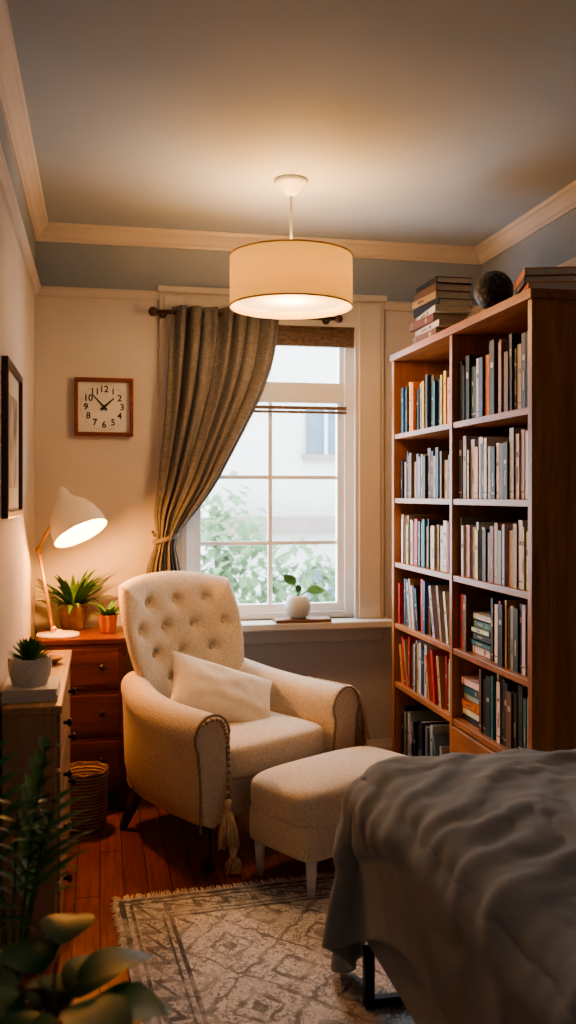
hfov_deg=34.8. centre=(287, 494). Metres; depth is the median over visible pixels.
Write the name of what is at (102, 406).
wall clock
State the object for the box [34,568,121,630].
potted succulent
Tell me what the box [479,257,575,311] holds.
trim rail
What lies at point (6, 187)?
trim rail
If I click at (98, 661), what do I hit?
base cabinet
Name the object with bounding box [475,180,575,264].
crown molding
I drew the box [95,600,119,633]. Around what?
potted herb
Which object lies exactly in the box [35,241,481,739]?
wall
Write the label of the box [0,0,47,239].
crown molding
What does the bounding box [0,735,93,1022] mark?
potted fern
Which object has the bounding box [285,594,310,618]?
pot
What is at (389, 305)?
trim rail
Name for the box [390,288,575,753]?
bookcase
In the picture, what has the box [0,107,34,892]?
wall
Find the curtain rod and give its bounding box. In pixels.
[148,307,342,324]
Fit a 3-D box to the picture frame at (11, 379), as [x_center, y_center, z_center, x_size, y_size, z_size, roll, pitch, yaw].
[-0.949,-0.182,3.174,0.022,0.515,0.560,0,0,-12]
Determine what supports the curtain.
hanging from the curtain rod
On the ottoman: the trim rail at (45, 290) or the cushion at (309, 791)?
the cushion at (309, 791)
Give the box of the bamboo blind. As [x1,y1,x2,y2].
[254,325,353,413]
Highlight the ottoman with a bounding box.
[250,746,405,897]
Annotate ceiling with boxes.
[6,0,575,246]
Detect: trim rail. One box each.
[0,142,40,294]
[38,286,159,299]
[384,301,479,313]
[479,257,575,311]
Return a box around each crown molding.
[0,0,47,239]
[35,222,480,264]
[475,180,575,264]
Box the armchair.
[118,571,369,875]
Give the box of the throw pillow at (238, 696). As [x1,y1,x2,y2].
[170,651,272,721]
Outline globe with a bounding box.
[474,271,513,308]
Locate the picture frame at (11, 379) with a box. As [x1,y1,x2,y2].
[1,355,22,518]
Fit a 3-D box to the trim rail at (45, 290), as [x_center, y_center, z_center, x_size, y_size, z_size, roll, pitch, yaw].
[-0.918,-0.975,4.444,0.590,0.040,0.030,0,0,-12]
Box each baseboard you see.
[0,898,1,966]
[126,739,391,784]
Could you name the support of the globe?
on the bookcase
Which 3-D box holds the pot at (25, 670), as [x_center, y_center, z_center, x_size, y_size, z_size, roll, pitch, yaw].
[-0.808,0.549,2.881,0.134,0.085,0.134,0,0,-12]
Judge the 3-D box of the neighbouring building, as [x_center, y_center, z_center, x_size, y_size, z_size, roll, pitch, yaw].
[-0.645,0.310,13.647,14.200,10.200,5.000,0,0,-12]
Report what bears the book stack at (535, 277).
on the bookcase
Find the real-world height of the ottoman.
0.401 m
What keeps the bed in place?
on the floor
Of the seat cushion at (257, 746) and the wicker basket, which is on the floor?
the wicker basket
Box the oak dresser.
[2,650,75,964]
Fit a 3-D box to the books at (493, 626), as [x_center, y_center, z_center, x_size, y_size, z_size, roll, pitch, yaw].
[0.765,0.346,3.733,0.208,1.817,1.382,0,0,-12]
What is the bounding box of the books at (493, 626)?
[398,331,527,755]
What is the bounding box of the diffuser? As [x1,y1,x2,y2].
[235,295,346,311]
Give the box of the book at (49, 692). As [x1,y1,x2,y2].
[1,675,60,703]
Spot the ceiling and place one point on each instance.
(440, 122)
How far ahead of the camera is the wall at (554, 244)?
4.19 m
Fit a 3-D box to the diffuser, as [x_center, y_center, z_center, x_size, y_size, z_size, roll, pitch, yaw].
[0.013,-0.796,3.769,0.470,0.003,0.470,0,0,-12]
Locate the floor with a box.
[2,785,336,1023]
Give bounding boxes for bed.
[326,749,575,1023]
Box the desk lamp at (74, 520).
[35,487,106,638]
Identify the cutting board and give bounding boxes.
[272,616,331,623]
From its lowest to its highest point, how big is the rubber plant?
0.628 m
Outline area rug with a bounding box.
[109,871,415,1023]
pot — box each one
[8,654,51,686]
[58,602,87,630]
[98,614,117,633]
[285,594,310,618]
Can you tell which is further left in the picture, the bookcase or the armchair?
the armchair
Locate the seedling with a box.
[283,572,324,618]
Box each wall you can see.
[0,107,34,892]
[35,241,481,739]
[482,208,575,285]
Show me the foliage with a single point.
(221, 562)
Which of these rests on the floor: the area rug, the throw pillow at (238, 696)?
the area rug
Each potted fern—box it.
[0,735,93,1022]
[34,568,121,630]
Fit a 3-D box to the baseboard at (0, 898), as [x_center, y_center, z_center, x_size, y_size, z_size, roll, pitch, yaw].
[-0.586,1.335,1.387,0.018,0.150,6.153,0,0,-12]
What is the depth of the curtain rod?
4.48 m
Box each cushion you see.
[225,711,322,779]
[251,746,405,825]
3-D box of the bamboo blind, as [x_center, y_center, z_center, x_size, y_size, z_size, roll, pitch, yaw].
[-0.083,-0.640,4.640,0.859,0.450,0.040,0,0,-12]
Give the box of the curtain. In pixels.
[146,305,278,573]
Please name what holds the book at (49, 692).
on the oak dresser
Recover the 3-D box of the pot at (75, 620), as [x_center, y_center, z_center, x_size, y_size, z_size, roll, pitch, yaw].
[-1.014,0.573,4.340,0.140,0.125,0.140,0,0,-12]
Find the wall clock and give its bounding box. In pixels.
[74,377,132,436]
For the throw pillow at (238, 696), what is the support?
on the armchair
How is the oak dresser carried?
on the floor
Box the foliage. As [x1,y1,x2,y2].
[201,470,334,603]
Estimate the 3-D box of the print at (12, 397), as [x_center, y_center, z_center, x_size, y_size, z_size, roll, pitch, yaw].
[-0.955,-0.182,3.173,0.010,0.315,0.340,0,0,-12]
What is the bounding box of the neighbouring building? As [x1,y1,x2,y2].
[201,346,336,603]
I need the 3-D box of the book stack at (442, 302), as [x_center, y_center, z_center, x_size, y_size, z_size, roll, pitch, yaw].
[0.675,-0.800,4.009,0.194,0.253,0.341,0,0,-12]
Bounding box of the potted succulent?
[8,636,51,686]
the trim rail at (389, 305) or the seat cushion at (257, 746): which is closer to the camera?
the seat cushion at (257, 746)
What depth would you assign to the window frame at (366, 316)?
4.70 m
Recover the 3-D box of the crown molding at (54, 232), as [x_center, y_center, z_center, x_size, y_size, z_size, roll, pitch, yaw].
[-0.087,-1.252,4.596,2.280,0.075,0.066,0,0,-12]
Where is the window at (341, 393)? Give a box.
[187,333,391,644]
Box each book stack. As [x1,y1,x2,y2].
[409,276,472,344]
[514,266,575,294]
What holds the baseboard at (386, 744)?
attached to the wall at (75, 336)
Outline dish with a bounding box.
[50,654,63,663]
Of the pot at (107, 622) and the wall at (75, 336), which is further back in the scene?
the wall at (75, 336)
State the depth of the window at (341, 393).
4.71 m
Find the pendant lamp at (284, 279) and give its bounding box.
[229,174,352,319]
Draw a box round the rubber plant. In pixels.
[0,913,171,1023]
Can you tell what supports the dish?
on the oak dresser
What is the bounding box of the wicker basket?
[70,761,108,835]
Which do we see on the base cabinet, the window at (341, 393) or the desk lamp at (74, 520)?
the desk lamp at (74, 520)
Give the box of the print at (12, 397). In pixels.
[9,393,16,487]
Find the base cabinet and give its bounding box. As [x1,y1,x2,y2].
[35,626,127,810]
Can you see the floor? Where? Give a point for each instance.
(158, 849)
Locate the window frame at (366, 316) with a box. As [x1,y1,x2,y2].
[157,285,386,617]
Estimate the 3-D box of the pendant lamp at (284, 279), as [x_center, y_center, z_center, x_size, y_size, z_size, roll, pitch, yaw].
[0.013,-1.028,3.769,0.508,0.524,0.508,0,0,-12]

